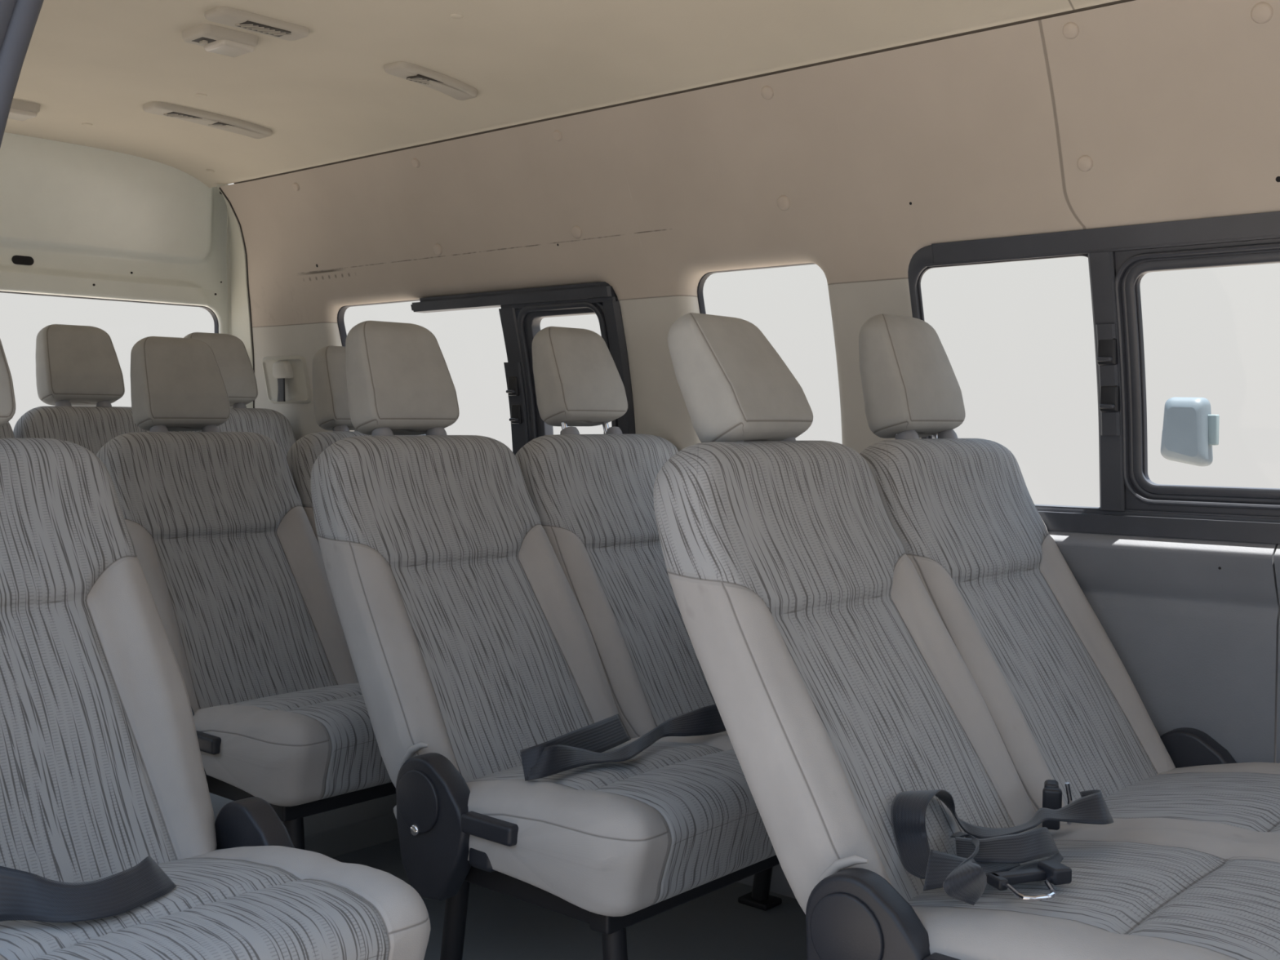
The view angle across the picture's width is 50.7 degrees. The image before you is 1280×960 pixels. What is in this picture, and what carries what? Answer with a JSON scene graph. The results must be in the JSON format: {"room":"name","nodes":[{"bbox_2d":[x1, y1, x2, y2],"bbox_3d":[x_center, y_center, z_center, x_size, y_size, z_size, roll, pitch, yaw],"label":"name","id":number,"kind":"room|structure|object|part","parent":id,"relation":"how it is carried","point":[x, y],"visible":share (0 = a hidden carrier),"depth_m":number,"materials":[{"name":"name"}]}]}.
{"room":"vehicle interior","nodes":[
{"label":"vehicle interior","id":0,"kind":"room"},
{"bbox_2d":[208,792,806,959],"bbox_3d":[0.055,0.874,1.775,4.710,0.120,1.780,2,3,41],"label":"floor","id":1,"kind":"structure","parent":0,"point":[714,925],"depth_m":2.56,"materials":[{"name":"grey rubber"}]},
{"bbox_2d":[0,324,296,457],"bbox_3d":[-1.246,0.197,2.971,0.818,1.125,1.569,2,3,41],"label":"seat","id":2,"kind":"object","parent":1,"relation":"on","point":[76,365],"visible":0.16,"depth_m":3.30,"materials":[{"name":"grey fabric"}]},
{"bbox_3d":[-1.493,0.143,2.941,0.396,0.616,0.410,2,3,41],"label":"backrest","id":3,"kind":"part","parent":2,"relation":"part of","materials":[{"name":"grey fabric"}]},
{"bbox_3d":[-1.241,0.132,3.225,0.396,0.616,0.410,2,3,41],"label":"backrest","id":4,"kind":"part","parent":2,"relation":"part of","materials":[{"name":"grey fabric"}]},
{"bbox_3d":[-0.990,0.121,3.510,0.396,0.616,0.410,2,3,41],"label":"backrest","id":5,"kind":"part","parent":2,"relation":"part of","materials":[{"name":"grey fabric"}]},
{"bbox_2d":[0,338,431,959],"bbox_3d":[-0.673,0.318,1.557,0.818,1.125,0.540,2,3,41],"label":"seat","id":6,"kind":"object","parent":1,"relation":"on","point":[102,772],"visible":0.91,"depth_m":1.67,"materials":[{"name":"grey fabric"}]},
{"bbox_2d":[0,855,176,923],"bbox_3d":[-0.575,0.407,1.383,0.208,0.070,0.093,-2,3,-37],"label":"belt","id":7,"kind":"object","parent":6,"relation":"on","point":[24,895],"visible":1,"depth_m":1.36,"materials":[{"name":"black fabric"}]},
{"bbox_3d":[-0.794,0.258,1.670,0.396,0.616,0.476,2,3,41],"label":"backrest","id":8,"kind":"part","parent":6,"relation":"part of","materials":[{"name":"grey fabric"}]},
{"bbox_2d":[0,845,431,959],"bbox_3d":[-0.544,0.508,1.450,0.472,0.152,0.497,2,3,41],"label":"cushion","id":9,"kind":"object","parent":6,"relation":"on","point":[226,902],"depth_m":1.41,"materials":[{"name":"grey fabric"}]},
{"bbox_2d":[96,336,426,849],"bbox_3d":[-0.568,0.263,2.821,0.818,1.125,0.990,2,3,41],"label":"seat","id":10,"kind":"object","parent":1,"relation":"on","point":[221,526],"visible":0.48,"depth_m":2.72,"materials":[{"name":"grey fabric"}]},
{"bbox_3d":[-0.762,0.485,2.377,0.107,0.082,0.040,2,3,41],"label":"recliner lever","id":11,"kind":"part","parent":10,"relation":"part of","materials":[{"name":"black plastic"}]},
{"bbox_3d":[-0.838,0.211,2.765,0.396,0.616,0.476,2,3,41],"label":"backrest","id":12,"kind":"part","parent":10,"relation":"part of","materials":[{"name":"grey fabric"}]},
{"bbox_2d":[193,682,391,806],"bbox_3d":[-0.440,0.453,2.715,0.472,0.152,0.947,2,3,41],"label":"cushion","id":13,"kind":"object","parent":10,"relation":"on","point":[279,744],"depth_m":2.32,"materials":[{"name":"grey fabric"}]},
{"bbox_3d":[-0.581,0.705,2.309,0.072,0.286,0.056,2,3,41],"label":"leg","id":14,"kind":"part","parent":10,"relation":"part of","materials":[{"name":"black metal"}]},
{"bbox_3d":[-0.444,0.540,2.722,0.348,0.042,0.870,2,3,41],"label":"seat frame","id":15,"kind":"part","parent":10,"relation":"part of","materials":[{"name":"black metal"}]},
{"bbox_3d":[-0.533,0.197,3.110,0.396,0.616,0.500,2,3,41],"label":"backrest","id":16,"kind":"part","parent":10,"relation":"part of","materials":[{"name":"grey fabric"}]},
{"bbox_2d":[310,320,782,959],"bbox_3d":[-0.012,0.280,2.326,0.825,1.138,0.990,2,3,41],"label":"seat","id":17,"kind":"object","parent":1,"relation":"on","point":[492,603],"visible":0.7,"depth_m":2.21,"materials":[{"name":"grey fabric"}]},
{"bbox_3d":[-0.291,0.717,2.049,0.092,0.288,0.056,2,3,41],"label":"leg","id":18,"kind":"part","parent":17,"relation":"part of","materials":[{"name":"black metal"}]},
{"bbox_3d":[-0.279,0.234,2.269,0.396,0.616,0.476,2,3,41],"label":"backrest","id":19,"kind":"part","parent":17,"relation":"part of","materials":[{"name":"grey fabric"}]},
{"bbox_3d":[-0.203,0.509,1.880,0.107,0.082,0.040,2,3,41],"label":"recliner lever","id":20,"kind":"part","parent":17,"relation":"part of","materials":[{"name":"black plastic"}]},
{"bbox_3d":[-0.147,-0.102,2.651,0.012,0.085,0.012,-21,-12,40],"label":"headrest post","id":21,"kind":"part","parent":17,"relation":"part of","materials":[{"name":"silver metal"}]},
{"bbox_2d":[393,730,776,916],"bbox_3d":[0.119,0.477,2.218,0.472,0.152,0.947,2,3,41],"label":"cushion","id":22,"kind":"object","parent":17,"relation":"on","point":[677,816],"depth_m":1.87,"materials":[{"name":"grey fabric"}]},
{"bbox_3d":[-0.069,-0.106,2.740,0.012,0.085,0.012,-21,-12,40],"label":"headrest post","id":23,"kind":"part","parent":17,"relation":"part of","materials":[{"name":"silver metal"}]},
{"bbox_3d":[-0.022,0.729,1.812,0.072,0.286,0.056,2,3,41],"label":"leg","id":24,"kind":"part","parent":17,"relation":"part of","materials":[{"name":"black metal"}]},
{"bbox_3d":[0.026,0.221,2.613,0.396,0.616,0.500,2,3,41],"label":"backrest","id":25,"kind":"part","parent":17,"relation":"part of","materials":[{"name":"grey fabric"}]},
{"bbox_3d":[0.115,0.564,2.225,0.348,0.042,0.870,2,3,41],"label":"seat frame","id":26,"kind":"part","parent":17,"relation":"part of","materials":[{"name":"black metal"}]},
{"bbox_2d":[520,704,726,781],"bbox_3d":[-0.019,0.389,2.070,0.133,0.051,0.469,2,3,36],"label":"belt","id":27,"kind":"object","parent":17,"relation":"on","point":[585,745],"visible":0.94,"depth_m":2.02,"materials":[{"name":"black fabric"}]},
{"bbox_3d":[0.245,0.693,2.655,0.092,0.288,0.056,2,3,41],"label":"leg","id":28,"kind":"part","parent":17,"relation":"part of","materials":[{"name":"black metal"}]},
{"bbox_2d":[653,312,1279,959],"bbox_3d":[0.541,0.312,1.814,0.839,1.124,0.994,2,3,41],"label":"seat","id":29,"kind":"object","parent":1,"relation":"on","point":[882,621],"visible":0.94,"depth_m":1.75,"materials":[{"name":"grey fabric"}]},
{"bbox_3d":[0.281,0.259,1.753,0.396,0.616,0.476,2,3,41],"label":"backrest","id":30,"kind":"part","parent":29,"relation":"part of","materials":[{"name":"grey fabric"}]},
{"bbox_3d":[0.490,-0.065,2.227,0.012,0.085,0.012,-18,-10,40],"label":"headrest post","id":31,"kind":"part","parent":29,"relation":"part of","materials":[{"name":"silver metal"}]},
{"bbox_3d":[0.339,0.533,1.375,0.107,0.082,0.040,2,3,41],"label":"recliner lever","id":32,"kind":"part","parent":29,"relation":"part of","materials":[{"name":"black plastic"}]},
{"bbox_2d":[890,789,1113,905],"bbox_3d":[0.431,0.403,1.585,0.227,0.073,0.452,2,3,41],"label":"belt","id":33,"kind":"object","parent":29,"relation":"on","point":[996,854],"visible":1,"depth_m":1.54,"materials":[{"name":"black fabric"}]},
{"bbox_3d":[0.586,0.245,2.098,0.396,0.616,0.500,2,3,41],"label":"backrest","id":34,"kind":"part","parent":29,"relation":"part of","materials":[{"name":"grey fabric"}]},
{"bbox_2d":[1041,779,1072,830],"bbox_3d":[0.544,0.419,1.764,0.037,0.063,0.065,1,3,16],"label":"belt buckle","id":35,"kind":"object","parent":29,"relation":"on","point":[1051,793],"visible":0.71,"depth_m":1.74,"materials":[{"name":"black plastic"}]},
{"bbox_2d":[907,762,1279,959],"bbox_3d":[0.679,0.502,1.702,0.472,0.152,0.947,2,3,41],"label":"cushion","id":36,"kind":"object","parent":29,"relation":"on","point":[1187,866],"depth_m":1.52,"materials":[{"name":"grey fabric"}]},
{"bbox_2d":[4,0,1119,187],"bbox_3d":[0.118,-0.734,1.675,4.585,0.071,1.274,2,3,41],"label":"ceiling","id":37,"kind":"structure","parent":0,"point":[326,95],"depth_m":2.55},
{"bbox_2d":[8,99,39,120],"bbox_3d":[-1.396,-0.819,2.984,0.088,0.029,0.118,2,3,41],"label":"recessed light","id":38,"kind":"object","parent":37,"relation":"in","point":[20,110],"visible":0.6,"depth_m":2.98,"materials":[{"name":"beige plastic"}]},
{"bbox_2d":[142,102,272,138],"bbox_3d":[-0.986,-0.822,3.095,0.075,0.030,0.300,2,3,41],"label":"ceiling vent","id":39,"kind":"object","parent":37,"relation":"in","point":[189,114],"visible":1,"depth_m":3.07,"materials":[{"name":"beige plastic"}]},
{"bbox_2d":[181,23,258,57],"bbox_3d":[-0.760,-0.795,2.450,0.088,0.029,0.118,2,3,41],"label":"recessed light","id":40,"kind":"object","parent":37,"relation":"in","point":[214,38],"visible":1,"depth_m":2.43,"materials":[{"name":"beige plastic"}]},
{"bbox_2d":[199,40,208,44],"bbox_3d":[-0.783,-0.786,2.427,0.016,0.008,0.009,2,3,41],"label":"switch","id":41,"kind":"object","parent":40,"relation":"attached to","point":[201,42],"depth_m":2.42,"materials":[{"name":"beige plastic"}]},
{"bbox_2d":[204,6,309,40],"bbox_3d":[-0.668,-0.796,2.365,0.065,0.018,0.185,2,3,41],"label":"ceiling vent","id":42,"kind":"object","parent":37,"relation":"in","point":[226,15],"visible":1,"depth_m":2.34,"materials":[{"name":"beige plastic"}]},
{"bbox_2d":[384,62,477,100],"bbox_3d":[-0.416,-0.798,2.708,0.066,0.035,0.205,2,3,41],"label":"ceiling vent","id":43,"kind":"object","parent":37,"relation":"in","point":[451,86],"visible":1,"depth_m":2.69,"materials":[{"name":"beige plastic"}]},
{"bbox_2d":[219,0,1279,453],"bbox_3d":[0.606,-0.312,2.280,4.628,0.811,0.275,2,3,41],"label":"wall","id":44,"kind":"structure","parent":0,"point":[1136,112],"depth_m":2.48,"materials":[{"name":"beige plastic"}]},
{"bbox_2d":[215,183,253,408],"bbox_3d":[-1.104,-0.157,3.756,0.129,1.278,0.231,0,3,-16],"label":"trim","id":45,"kind":"structure","parent":44,"relation":"attached to","point":[238,312],"depth_m":3.75,"materials":[{"name":"grey paint"}]},
{"bbox_2d":[218,186,254,408],"bbox_3d":[-1.086,-0.401,3.730,0.053,0.770,0.225,1,3,7],"label":"trim","id":46,"kind":"structure","parent":44,"relation":"attached to","point":[221,190],"depth_m":3.70,"materials":[{"name":"grey"}]},
{"bbox_2d":[262,355,311,404],"bbox_3d":[-0.975,-0.275,3.713,0.190,0.132,0.041,2,3,36],"label":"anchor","id":47,"kind":"object","parent":44,"relation":"hanging from","point":[286,380],"visible":1,"depth_m":3.70,"materials":[{"name":"grey plastic"}]},
{"bbox_2d":[337,281,635,455],"bbox_3d":[-0.402,-0.205,3.252,1.054,0.509,0.134,2,3,41],"label":"window","id":48,"kind":"structure","parent":44,"relation":"in","point":[522,312],"depth_m":3.08,"materials":[{"name":"black rubber"}]},
{"bbox_3d":[-0.279,-0.186,3.141,0.060,0.417,0.100,2,3,41],"label":"post","id":49,"kind":"part","parent":48,"relation":"part of","materials":[{"name":"plastic"}]},
{"bbox_3d":[-0.274,-0.201,3.133,0.665,0.467,0.127,2,3,41],"label":"frame","id":50,"kind":"part","parent":48,"relation":"part of","materials":[{"name":"plastic"}]},
{"bbox_3d":[-0.149,-0.191,3.031,0.284,0.404,0.102,2,3,41],"label":"sliding frame","id":51,"kind":"part","parent":48,"relation":"part of","materials":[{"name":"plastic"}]},
{"bbox_2d":[233,0,1134,183],"bbox_3d":[0.150,-0.693,1.649,4.400,0.011,1.306,2,3,41],"label":"trim","id":52,"kind":"structure","parent":44,"relation":"attached to","point":[1119,1],"depth_m":2.46,"materials":[{"name":"grey"}]},
{"bbox_2d":[697,262,815,314],"bbox_3d":[0.265,-0.180,2.696,0.368,0.514,0.100,2,3,41],"label":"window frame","id":53,"kind":"structure","parent":44,"relation":"in","point":[700,285],"depth_m":2.76,"materials":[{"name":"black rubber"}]},
{"bbox_2d":[737,529,1279,898],"bbox_3d":[-0.028,0.436,2.962,2.668,0.772,0.058,2,3,41],"label":"trim","id":54,"kind":"structure","parent":44,"relation":"attached to","point":[1193,624],"depth_m":2.15,"materials":[{"name":"grey plastic"}]},
{"bbox_2d":[907,211,1279,543],"bbox_3d":[0.931,-0.150,2.070,1.178,0.492,0.120,2,3,41],"label":"window","id":55,"kind":"structure","parent":44,"relation":"in","point":[1131,504],"depth_m":2.18,"materials":[{"name":"black rubber"}]},
{"bbox_3d":[0.768,-0.157,2.212,0.041,0.417,0.105,2,3,41],"label":"post","id":56,"kind":"part","parent":55,"relation":"part of","materials":[{"name":"plastic"}]},
{"bbox_3d":[1.037,-0.149,1.974,0.682,0.398,0.094,2,3,41],"label":"sliding frame","id":57,"kind":"part","parent":55,"relation":"part of","materials":[{"name":"plastic"}]},
{"bbox_2d":[1273,543,1279,763],"bbox_3d":[1.678,0.508,1.457,1.879,0.772,0.058,2,3,41],"label":"trim","id":58,"kind":"structure","parent":44,"relation":"attached to","point":[1277,555],"depth_m":2.07,"materials":[{"name":"grey plastic"}]},
{"bbox_3d":[-1.424,0.067,2.019,2.000,1.620,0.330,2,3,41],"label":"wall","id":59,"kind":"structure","parent":0,"visible":0},
{"bbox_2d":[0,0,44,147],"bbox_3d":[-0.726,0.084,1.332,0.060,1.612,0.467,2,3,41],"label":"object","id":60,"kind":"structure","parent":59,"relation":"attached to","point":[18,18],"depth_m":1.37,"materials":[{"name":"grey rubber"}]},
{"bbox_2d":[0,132,227,333],"bbox_3d":[-1.639,-0.178,3.251,0.154,1.360,1.486,2,3,41],"label":"door","id":61,"kind":"structure","parent":59,"relation":"in","point":[78,221],"depth_m":3.49,"materials":[{"name":"white paint"}]},
{"label":"outside","id":62,"kind":"structure","parent":0,"visible":0},
{"bbox_2d":[1160,397,1219,466],"bbox_3d":[2.072,-0.182,5.101,0.200,0.261,0.095,2,3,41],"label":"mirror","id":63,"kind":"object","parent":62,"point":[1190,431],"visible":1,"depth_m":5.06,"materials":[{"name":"blue plastic"}]}
]}

